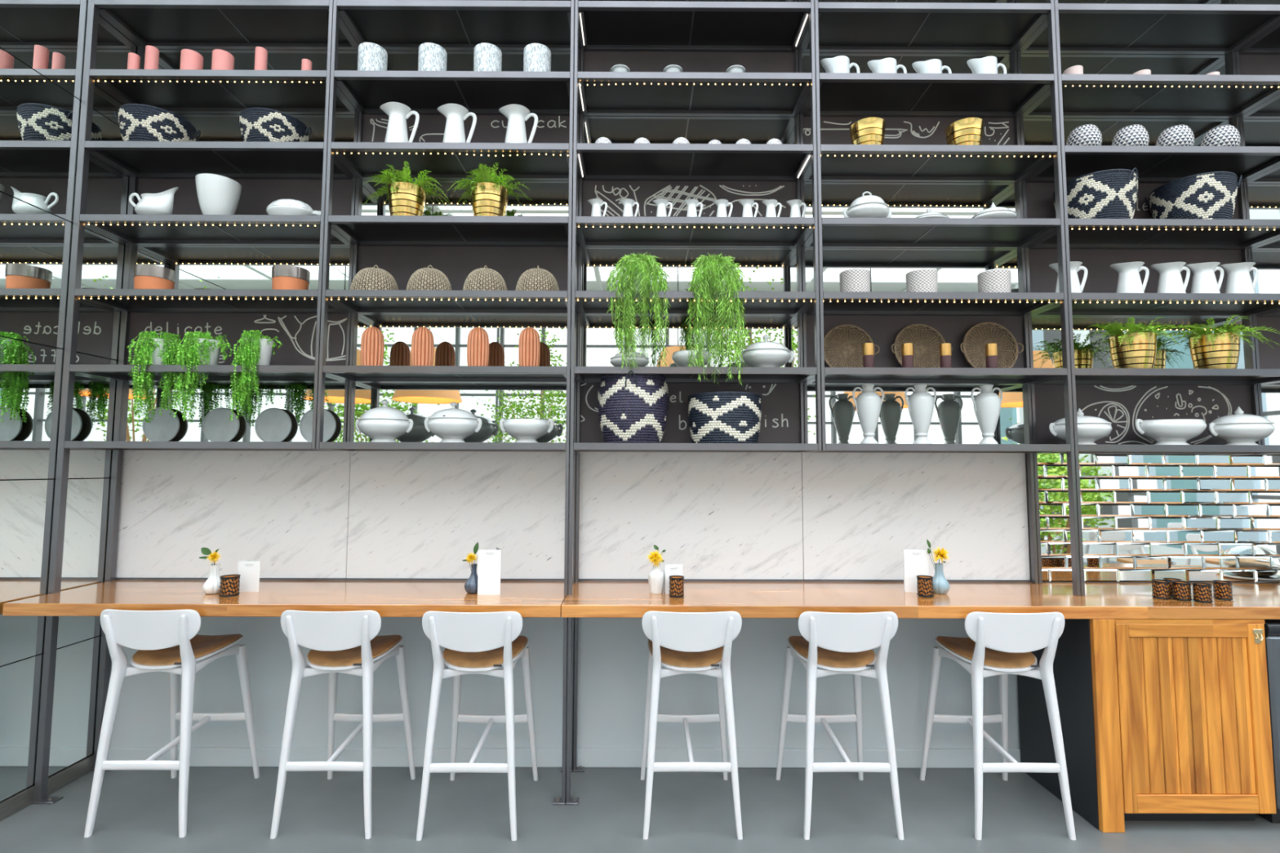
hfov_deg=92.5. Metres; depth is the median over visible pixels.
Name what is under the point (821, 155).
string light
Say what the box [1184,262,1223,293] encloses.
jug
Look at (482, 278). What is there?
dome
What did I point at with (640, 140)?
pot
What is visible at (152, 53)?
clay cup
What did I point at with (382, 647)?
seat cushion
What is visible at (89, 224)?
string light
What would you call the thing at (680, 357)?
soup tureen
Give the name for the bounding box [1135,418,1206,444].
bowl
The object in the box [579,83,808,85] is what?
string light
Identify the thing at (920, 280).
pot
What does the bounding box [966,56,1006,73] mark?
jug
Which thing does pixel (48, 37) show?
glass
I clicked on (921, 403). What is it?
urn
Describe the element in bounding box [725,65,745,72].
bowl
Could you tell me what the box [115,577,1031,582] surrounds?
trim
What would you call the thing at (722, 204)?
jug
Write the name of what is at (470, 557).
flower
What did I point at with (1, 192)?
wall
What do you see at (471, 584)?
bud vase
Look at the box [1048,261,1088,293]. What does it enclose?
jug
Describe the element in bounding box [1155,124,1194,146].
patterned bowl
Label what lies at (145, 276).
terracotta pot
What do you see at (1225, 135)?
patterned bowl
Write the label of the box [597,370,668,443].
woven basket
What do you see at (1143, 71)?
cup
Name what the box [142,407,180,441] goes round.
plate
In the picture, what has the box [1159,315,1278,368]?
potted fern
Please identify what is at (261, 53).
clay cup
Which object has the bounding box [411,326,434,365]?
ribbed vase
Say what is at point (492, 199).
pot
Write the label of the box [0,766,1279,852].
floor
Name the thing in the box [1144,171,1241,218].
woven basket
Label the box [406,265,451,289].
dome
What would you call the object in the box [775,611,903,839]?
bar stool
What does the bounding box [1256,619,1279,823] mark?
fridge
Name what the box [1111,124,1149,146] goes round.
patterned bowl
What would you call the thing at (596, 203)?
jug
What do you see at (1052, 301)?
string light
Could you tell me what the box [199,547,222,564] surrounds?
flower
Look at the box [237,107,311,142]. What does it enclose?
woven basket
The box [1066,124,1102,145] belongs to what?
patterned bowl
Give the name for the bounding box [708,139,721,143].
pot
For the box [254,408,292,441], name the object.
plate
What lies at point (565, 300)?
string light
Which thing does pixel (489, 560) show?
menu card
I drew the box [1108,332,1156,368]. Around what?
pot
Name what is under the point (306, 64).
clay cup
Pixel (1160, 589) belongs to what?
tealight holder
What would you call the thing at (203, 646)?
seat cushion
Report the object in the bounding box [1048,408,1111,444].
soup tureen
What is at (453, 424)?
soup tureen
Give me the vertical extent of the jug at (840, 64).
0.120 m
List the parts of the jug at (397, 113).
handle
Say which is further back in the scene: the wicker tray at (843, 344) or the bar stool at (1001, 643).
the wicker tray at (843, 344)
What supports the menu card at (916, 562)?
on the countertop at (588, 599)
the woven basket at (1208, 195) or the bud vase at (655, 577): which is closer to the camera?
the bud vase at (655, 577)
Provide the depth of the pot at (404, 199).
3.38 m
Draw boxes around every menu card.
[237,560,260,591]
[477,546,501,595]
[663,564,682,594]
[902,548,928,592]
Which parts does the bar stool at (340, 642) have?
leg, seat rail, backrest, seat rail, leg, leg, seat rail, leg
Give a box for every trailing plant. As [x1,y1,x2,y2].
[126,330,182,422]
[173,329,232,422]
[229,329,282,421]
[605,252,671,374]
[684,251,747,386]
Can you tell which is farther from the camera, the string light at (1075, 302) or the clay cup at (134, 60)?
the clay cup at (134, 60)
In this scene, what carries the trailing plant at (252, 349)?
on the bay at (222, 264)
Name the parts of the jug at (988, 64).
handle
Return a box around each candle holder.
[862,342,874,367]
[901,342,913,367]
[938,342,951,367]
[985,342,998,368]
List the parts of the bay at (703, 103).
post, plate, post, plate, mirror panel, chalkboard panel, mirror panel, mirror panel, chalkboard panel, mirror panel, chalkboard panel, shelf, shelf, shelf, shelf, shelf, shelf, shelf, post, post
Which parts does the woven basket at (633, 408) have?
handle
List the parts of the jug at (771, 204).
handle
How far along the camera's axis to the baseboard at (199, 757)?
3.51 m
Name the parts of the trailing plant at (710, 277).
pot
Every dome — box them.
[350,264,398,289]
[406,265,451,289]
[462,265,506,290]
[515,265,559,290]
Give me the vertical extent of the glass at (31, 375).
0.686 m
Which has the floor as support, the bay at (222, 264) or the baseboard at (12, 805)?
the bay at (222, 264)
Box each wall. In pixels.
[0,191,125,802]
[108,580,1279,749]
[115,450,1030,580]
[1025,453,1279,582]
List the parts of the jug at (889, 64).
handle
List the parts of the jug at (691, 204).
handle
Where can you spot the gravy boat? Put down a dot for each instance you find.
(162, 202)
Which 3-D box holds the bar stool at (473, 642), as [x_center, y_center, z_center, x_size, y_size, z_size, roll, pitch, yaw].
[-0.798,1.406,3.122,0.481,1.034,0.581,0,-4,0]
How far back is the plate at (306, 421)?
3.59 m
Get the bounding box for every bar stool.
[84,608,259,837]
[270,609,415,839]
[416,610,537,840]
[640,611,742,839]
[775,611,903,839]
[920,612,1075,840]
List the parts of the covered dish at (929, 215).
lid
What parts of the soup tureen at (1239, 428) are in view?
handle, knob, lid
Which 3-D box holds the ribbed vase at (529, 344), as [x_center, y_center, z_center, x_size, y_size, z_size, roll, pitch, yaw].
[-0.623,-0.435,3.449,0.119,0.246,0.119,-1,-4,11]
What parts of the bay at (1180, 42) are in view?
post, post, mirror panel, mirror panel, mirror panel, chalkboard panel, chalkboard panel, mirror panel, chalkboard panel, shelf, shelf, shelf, shelf, shelf, shelf, shelf, post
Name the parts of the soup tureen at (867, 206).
handle, knob, lid, handle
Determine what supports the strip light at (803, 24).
attached to the bay at (703, 103)
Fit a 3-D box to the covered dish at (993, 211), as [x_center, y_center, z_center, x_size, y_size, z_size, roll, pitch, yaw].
[2.005,-1.202,3.474,0.237,0.147,0.194,0,-4,3]
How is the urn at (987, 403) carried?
on the bay at (914, 171)
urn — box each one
[852,384,884,444]
[904,384,936,444]
[970,384,1002,444]
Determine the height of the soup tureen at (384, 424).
0.242 m
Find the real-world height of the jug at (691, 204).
0.126 m
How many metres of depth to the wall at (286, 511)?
3.61 m
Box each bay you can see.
[31,0,359,804]
[315,0,581,804]
[565,0,822,804]
[797,0,1080,595]
[1014,0,1279,595]
[1231,0,1279,444]
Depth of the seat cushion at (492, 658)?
3.02 m
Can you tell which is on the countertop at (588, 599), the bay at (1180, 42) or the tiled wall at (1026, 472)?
the bay at (1180, 42)
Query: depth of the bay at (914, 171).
3.63 m
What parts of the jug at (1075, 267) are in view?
handle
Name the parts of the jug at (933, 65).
handle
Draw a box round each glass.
[0,0,137,125]
[0,48,129,245]
[0,191,125,360]
[0,337,118,479]
[0,478,111,666]
[0,635,101,801]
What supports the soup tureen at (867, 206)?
on the bay at (914, 171)
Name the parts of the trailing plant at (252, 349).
pot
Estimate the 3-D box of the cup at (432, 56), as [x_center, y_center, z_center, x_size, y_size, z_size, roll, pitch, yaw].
[-1.177,-2.047,3.478,0.154,0.169,0.154,0,-4,0]
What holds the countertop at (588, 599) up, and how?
on the base cabinet
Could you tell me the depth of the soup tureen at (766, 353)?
3.37 m
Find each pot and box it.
[133,263,176,288]
[271,264,310,289]
[387,182,426,215]
[471,182,507,215]
[595,137,611,142]
[634,137,650,143]
[672,137,689,143]
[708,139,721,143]
[735,138,751,143]
[766,137,782,143]
[839,267,870,292]
[848,116,885,144]
[906,267,937,292]
[944,117,984,145]
[977,268,1011,292]
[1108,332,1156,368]
[1188,332,1239,368]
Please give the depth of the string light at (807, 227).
3.38 m
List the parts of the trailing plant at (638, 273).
pot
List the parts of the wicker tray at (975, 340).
handle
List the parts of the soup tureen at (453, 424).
handle, lid, knob, handle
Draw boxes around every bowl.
[195,173,242,214]
[610,64,630,71]
[663,64,682,71]
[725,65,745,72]
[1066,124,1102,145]
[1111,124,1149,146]
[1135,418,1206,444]
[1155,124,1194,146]
[1200,124,1240,146]
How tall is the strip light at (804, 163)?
0.009 m
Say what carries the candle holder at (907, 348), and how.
on the bay at (914, 171)
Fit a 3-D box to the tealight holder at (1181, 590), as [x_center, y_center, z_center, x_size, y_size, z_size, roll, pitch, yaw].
[2.763,0.838,3.124,0.076,0.090,0.076,-2,-5,30]
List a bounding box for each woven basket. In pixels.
[114,103,200,141]
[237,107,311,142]
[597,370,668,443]
[688,391,761,443]
[1053,167,1137,218]
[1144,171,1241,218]
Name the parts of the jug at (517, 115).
handle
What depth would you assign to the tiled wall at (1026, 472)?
3.62 m
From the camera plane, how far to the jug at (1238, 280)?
3.40 m
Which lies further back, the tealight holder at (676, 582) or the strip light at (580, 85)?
the strip light at (580, 85)
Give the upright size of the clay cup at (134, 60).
0.134 m
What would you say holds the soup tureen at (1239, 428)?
on the bay at (1180, 42)
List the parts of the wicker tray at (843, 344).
handle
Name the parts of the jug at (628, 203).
handle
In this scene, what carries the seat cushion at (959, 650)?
on the bar stool at (1001, 643)
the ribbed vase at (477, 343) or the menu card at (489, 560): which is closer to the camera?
the menu card at (489, 560)
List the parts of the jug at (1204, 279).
handle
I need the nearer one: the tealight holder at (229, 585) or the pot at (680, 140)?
the tealight holder at (229, 585)
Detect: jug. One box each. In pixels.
[379,102,419,142]
[437,102,476,142]
[498,103,537,142]
[587,198,607,216]
[618,198,639,216]
[652,198,672,216]
[683,199,702,217]
[712,199,733,217]
[738,199,758,217]
[761,199,782,217]
[786,199,806,217]
[820,55,859,72]
[867,57,906,73]
[911,58,951,73]
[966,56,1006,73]
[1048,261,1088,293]
[1110,261,1149,293]
[1150,262,1190,293]
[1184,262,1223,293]
[1218,262,1258,293]
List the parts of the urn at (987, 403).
handle, handle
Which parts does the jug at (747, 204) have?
handle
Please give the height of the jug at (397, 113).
0.252 m
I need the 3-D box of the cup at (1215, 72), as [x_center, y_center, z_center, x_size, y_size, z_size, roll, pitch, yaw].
[3.272,-1.980,3.511,0.078,0.067,0.078,0,-4,0]
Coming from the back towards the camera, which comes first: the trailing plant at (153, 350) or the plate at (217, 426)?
the plate at (217, 426)
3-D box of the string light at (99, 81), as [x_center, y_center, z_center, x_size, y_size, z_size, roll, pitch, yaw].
[-2.386,-1.929,3.426,1.289,0.008,0.006,0,-4,0]
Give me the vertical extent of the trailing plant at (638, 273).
0.706 m
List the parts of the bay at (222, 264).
plate, post, post, shelf, shelf, shelf, shelf, shelf, shelf, shelf, mirror panel, chalkboard panel, mirror panel, chalkboard panel, mirror panel, mirror panel, post, post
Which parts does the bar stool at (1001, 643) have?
leg, seat rail, leg, leg, seat rail, backrest, leg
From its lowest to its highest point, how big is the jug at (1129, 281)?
0.193 m
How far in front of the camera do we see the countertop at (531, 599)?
3.06 m
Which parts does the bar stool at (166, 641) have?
leg, seat rail, backrest, seat rail, leg, leg, seat rail, leg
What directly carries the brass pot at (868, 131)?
on the bay at (914, 171)
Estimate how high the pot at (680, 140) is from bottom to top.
0.082 m
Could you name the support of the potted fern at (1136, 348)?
on the bay at (1180, 42)
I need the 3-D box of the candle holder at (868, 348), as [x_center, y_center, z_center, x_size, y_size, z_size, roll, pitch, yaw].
[1.253,-0.383,3.361,0.060,0.143,0.060,0,-4,0]
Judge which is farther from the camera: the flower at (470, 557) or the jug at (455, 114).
the jug at (455, 114)
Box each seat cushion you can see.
[133,634,241,666]
[307,635,400,666]
[443,635,526,667]
[648,640,724,667]
[789,635,874,667]
[937,635,1035,668]
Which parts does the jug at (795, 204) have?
handle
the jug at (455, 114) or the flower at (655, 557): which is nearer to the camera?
the flower at (655, 557)
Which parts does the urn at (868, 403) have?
handle, handle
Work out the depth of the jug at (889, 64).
3.43 m
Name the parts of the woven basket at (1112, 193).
handle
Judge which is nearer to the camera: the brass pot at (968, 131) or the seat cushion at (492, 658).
the seat cushion at (492, 658)
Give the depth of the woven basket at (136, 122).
3.42 m
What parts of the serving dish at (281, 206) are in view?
lid, handle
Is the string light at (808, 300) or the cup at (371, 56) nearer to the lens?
the string light at (808, 300)
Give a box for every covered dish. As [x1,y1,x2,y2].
[915,208,949,217]
[971,201,1017,217]
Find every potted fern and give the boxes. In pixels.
[361,160,451,215]
[448,162,532,215]
[1083,316,1205,368]
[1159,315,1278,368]
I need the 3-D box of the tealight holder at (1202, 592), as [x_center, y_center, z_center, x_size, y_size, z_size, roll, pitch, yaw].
[2.827,0.836,3.079,0.076,0.090,0.076,0,-4,2]
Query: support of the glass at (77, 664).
attached to the wall at (1, 192)
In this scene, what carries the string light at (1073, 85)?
attached to the bay at (1180, 42)
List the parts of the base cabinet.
panel, rail, rail, door, rail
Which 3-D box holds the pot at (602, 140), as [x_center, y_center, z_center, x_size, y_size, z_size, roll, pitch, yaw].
[-0.206,-1.590,3.449,0.104,0.080,0.104,0,-4,0]
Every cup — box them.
[127,52,140,69]
[144,44,159,69]
[179,48,203,69]
[211,48,234,69]
[253,46,267,70]
[301,58,311,70]
[357,42,387,70]
[417,42,447,71]
[473,42,502,71]
[523,43,551,71]
[1062,65,1083,74]
[1133,69,1151,74]
[1207,71,1220,75]
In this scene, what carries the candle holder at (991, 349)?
on the bay at (914, 171)
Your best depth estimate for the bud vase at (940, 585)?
3.25 m
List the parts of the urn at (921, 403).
handle, handle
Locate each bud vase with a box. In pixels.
[202,564,220,594]
[464,564,477,594]
[648,564,664,594]
[932,563,950,594]
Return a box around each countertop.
[2,580,566,617]
[560,582,1279,619]
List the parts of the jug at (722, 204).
handle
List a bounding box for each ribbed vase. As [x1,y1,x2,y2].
[360,326,384,365]
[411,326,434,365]
[466,327,488,365]
[518,327,540,366]
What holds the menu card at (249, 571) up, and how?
on the countertop at (531, 599)
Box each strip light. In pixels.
[577,154,583,177]
[578,83,583,111]
[579,13,584,45]
[795,13,808,46]
[797,155,810,177]
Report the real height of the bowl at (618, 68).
0.038 m
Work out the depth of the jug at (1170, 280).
3.40 m
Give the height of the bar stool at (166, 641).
1.034 m
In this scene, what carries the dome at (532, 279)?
on the bay at (455, 242)
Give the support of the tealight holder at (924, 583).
on the countertop at (588, 599)
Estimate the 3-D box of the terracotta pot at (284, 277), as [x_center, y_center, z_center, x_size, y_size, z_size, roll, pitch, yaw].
[-1.965,-0.806,3.446,0.187,0.153,0.187,0,-4,0]
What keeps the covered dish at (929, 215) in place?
on the bay at (914, 171)
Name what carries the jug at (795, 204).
on the bay at (703, 103)
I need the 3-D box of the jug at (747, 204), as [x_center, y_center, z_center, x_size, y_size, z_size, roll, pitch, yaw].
[0.604,-1.198,3.432,0.094,0.126,0.076,3,-5,-37]
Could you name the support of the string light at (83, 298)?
attached to the bay at (222, 264)
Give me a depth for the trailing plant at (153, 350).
3.32 m
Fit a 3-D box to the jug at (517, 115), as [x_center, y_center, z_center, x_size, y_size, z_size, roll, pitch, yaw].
[-0.697,-1.671,3.464,0.184,0.242,0.152,-3,-5,37]
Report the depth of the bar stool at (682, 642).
2.90 m
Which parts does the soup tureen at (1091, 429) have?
handle, knob, lid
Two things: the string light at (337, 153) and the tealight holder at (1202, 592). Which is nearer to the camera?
the tealight holder at (1202, 592)
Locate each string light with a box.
[83,297,317,299]
[88,223,315,226]
[97,80,326,82]
[330,298,566,301]
[336,152,568,155]
[577,226,810,228]
[577,299,811,302]
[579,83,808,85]
[821,155,1050,156]
[830,300,1057,302]
[1065,84,1279,87]
[1071,228,1275,230]
[1075,302,1279,303]
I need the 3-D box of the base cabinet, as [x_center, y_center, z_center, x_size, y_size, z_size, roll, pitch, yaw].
[2.598,1.447,3.221,0.836,0.988,0.633,0,-4,0]
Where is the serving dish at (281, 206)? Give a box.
[266,199,320,214]
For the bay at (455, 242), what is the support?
on the floor
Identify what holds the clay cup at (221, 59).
on the bay at (222, 264)
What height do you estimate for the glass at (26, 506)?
0.893 m
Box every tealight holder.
[218,574,240,597]
[669,575,684,597]
[916,575,933,597]
[1151,579,1171,599]
[1163,577,1182,596]
[1171,580,1191,600]
[1191,582,1213,603]
[1212,580,1233,600]
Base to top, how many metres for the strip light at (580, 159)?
0.009 m
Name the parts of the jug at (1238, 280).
handle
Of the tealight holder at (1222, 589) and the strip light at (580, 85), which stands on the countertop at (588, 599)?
the tealight holder at (1222, 589)
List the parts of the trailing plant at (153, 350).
pot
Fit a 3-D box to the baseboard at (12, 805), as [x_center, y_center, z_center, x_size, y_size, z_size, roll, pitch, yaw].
[-3.080,1.566,-1.384,0.018,0.085,9.774,0,-4,0]
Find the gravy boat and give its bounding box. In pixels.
[128,186,178,214]
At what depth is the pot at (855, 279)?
3.38 m
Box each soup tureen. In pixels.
[355,400,413,442]
[424,401,482,442]
[499,418,554,442]
[609,346,648,366]
[671,349,711,366]
[738,335,794,367]
[843,191,891,217]
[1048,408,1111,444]
[1206,406,1275,444]
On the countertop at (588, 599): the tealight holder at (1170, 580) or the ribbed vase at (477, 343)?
the tealight holder at (1170, 580)
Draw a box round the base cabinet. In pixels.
[1017,618,1276,832]
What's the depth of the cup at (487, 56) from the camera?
3.41 m
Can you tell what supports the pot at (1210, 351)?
on the potted fern at (1219, 349)
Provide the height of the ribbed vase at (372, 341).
0.246 m
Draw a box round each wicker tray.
[823,324,879,367]
[891,324,952,367]
[960,322,1023,368]
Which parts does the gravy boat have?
handle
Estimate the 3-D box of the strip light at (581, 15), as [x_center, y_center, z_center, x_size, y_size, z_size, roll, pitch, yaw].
[-0.338,-2.322,3.587,0.006,0.009,0.255,0,-4,0]
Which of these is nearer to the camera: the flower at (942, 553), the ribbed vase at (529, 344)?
the flower at (942, 553)
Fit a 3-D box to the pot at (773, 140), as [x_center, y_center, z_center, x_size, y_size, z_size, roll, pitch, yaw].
[0.754,-1.585,3.452,0.100,0.077,0.100,0,-4,0]
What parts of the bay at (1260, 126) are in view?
post, mirror panel, shelf, chalkboard panel, shelf, mirror panel, shelf, mirror panel, shelf, mirror panel, shelf, chalkboard panel, shelf, mirror panel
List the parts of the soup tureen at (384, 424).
handle, lid, knob, handle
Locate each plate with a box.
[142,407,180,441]
[202,407,239,441]
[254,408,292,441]
[299,408,336,441]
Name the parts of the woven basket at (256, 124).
handle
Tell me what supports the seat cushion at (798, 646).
on the bar stool at (837, 643)
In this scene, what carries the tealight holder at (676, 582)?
on the countertop at (588, 599)
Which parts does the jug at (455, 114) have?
handle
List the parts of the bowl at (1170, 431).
handle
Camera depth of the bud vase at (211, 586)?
3.19 m
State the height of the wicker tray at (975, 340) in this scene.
0.322 m
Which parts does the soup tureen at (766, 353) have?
handle, knob, lid, handle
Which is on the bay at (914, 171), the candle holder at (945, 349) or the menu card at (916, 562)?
the candle holder at (945, 349)
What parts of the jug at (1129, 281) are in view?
handle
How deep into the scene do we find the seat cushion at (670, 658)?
3.02 m
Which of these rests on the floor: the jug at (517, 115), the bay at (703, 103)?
the bay at (703, 103)
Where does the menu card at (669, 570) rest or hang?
on the countertop at (588, 599)
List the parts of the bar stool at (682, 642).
leg, leg, seat rail, backrest, leg, leg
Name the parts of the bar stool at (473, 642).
leg, leg, backrest, seat rail, leg, seat rail, leg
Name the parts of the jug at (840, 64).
handle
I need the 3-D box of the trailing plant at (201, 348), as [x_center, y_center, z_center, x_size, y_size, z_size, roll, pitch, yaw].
[-2.399,-0.271,3.353,0.246,0.501,0.236,-2,-4,24]
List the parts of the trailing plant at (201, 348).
pot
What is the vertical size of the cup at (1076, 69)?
0.094 m
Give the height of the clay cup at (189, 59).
0.139 m
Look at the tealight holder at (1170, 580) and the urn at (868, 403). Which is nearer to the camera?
the tealight holder at (1170, 580)
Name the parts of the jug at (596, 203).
handle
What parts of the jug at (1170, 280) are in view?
handle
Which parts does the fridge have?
panel, door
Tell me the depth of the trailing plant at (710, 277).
3.29 m
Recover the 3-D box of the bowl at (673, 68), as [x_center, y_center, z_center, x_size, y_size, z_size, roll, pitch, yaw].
[0.185,-1.980,3.442,0.108,0.038,0.108,0,-4,0]
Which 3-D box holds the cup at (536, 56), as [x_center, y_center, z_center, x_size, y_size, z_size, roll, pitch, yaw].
[-0.584,-2.045,3.479,0.154,0.169,0.154,0,-4,0]
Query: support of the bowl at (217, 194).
on the bay at (222, 264)
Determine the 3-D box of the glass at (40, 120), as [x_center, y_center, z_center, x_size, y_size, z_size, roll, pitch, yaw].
[-3.072,-1.758,-1.147,0.012,0.684,9.794,0,-4,0]
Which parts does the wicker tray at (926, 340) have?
handle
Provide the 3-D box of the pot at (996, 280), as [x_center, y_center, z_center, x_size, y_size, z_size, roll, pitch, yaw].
[1.993,-0.791,3.446,0.164,0.149,0.164,0,-4,0]
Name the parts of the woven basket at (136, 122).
handle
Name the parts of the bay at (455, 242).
post, post, shelf, shelf, shelf, shelf, shelf, shelf, shelf, mirror panel, mirror panel, chalkboard panel, mirror panel, chalkboard panel, mirror panel, mirror panel, plate, post, post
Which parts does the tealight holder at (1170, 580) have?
glass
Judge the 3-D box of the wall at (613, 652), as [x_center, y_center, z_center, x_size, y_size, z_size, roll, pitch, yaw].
[2.293,-0.977,3.785,11.400,5.900,0.120,0,-4,0]
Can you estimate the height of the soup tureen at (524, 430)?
0.141 m
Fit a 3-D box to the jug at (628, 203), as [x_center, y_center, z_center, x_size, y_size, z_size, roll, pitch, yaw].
[-0.065,-1.201,3.430,0.094,0.126,0.076,3,-5,-37]
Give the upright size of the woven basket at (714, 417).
0.276 m
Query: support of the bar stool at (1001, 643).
on the floor
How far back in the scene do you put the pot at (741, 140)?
3.41 m
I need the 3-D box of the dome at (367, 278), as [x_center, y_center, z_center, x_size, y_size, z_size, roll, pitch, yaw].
[-1.501,-0.822,3.473,0.267,0.194,0.267,-3,-5,40]
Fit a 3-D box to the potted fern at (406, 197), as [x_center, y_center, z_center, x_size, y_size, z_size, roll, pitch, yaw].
[-1.317,-1.298,3.444,0.498,0.314,0.318,-1,-4,18]
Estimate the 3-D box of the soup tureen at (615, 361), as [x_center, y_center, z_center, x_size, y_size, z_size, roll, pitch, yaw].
[-0.058,-0.387,3.453,0.221,0.154,0.181,0,-4,3]
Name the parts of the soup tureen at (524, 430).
handle, handle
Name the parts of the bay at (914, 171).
post, post, mirror panel, mirror panel, chalkboard panel, mirror panel, mirror panel, chalkboard panel, mirror panel, shelf, shelf, shelf, shelf, shelf, shelf, shelf, post, post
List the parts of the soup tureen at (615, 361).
lid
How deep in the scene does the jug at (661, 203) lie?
3.41 m
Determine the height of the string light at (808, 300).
0.008 m
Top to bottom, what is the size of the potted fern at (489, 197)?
0.310 m
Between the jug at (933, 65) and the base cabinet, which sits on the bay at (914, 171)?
the jug at (933, 65)
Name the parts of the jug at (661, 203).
handle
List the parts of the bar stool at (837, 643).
leg, seat rail, leg, seat rail, backrest, leg, leg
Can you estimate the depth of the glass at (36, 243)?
3.20 m
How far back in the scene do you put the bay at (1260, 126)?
3.70 m
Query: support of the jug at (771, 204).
on the bay at (703, 103)
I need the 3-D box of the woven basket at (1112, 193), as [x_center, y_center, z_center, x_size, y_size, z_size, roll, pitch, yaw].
[2.635,-1.263,3.546,0.396,0.284,0.396,-2,-4,24]
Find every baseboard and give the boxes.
[0,753,93,821]
[106,747,1020,768]
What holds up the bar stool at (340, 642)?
on the floor
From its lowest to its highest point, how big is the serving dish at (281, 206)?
0.134 m
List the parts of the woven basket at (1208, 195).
handle, handle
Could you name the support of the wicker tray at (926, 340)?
on the bay at (914, 171)
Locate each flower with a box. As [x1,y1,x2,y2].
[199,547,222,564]
[462,542,478,568]
[647,545,666,567]
[926,539,950,570]

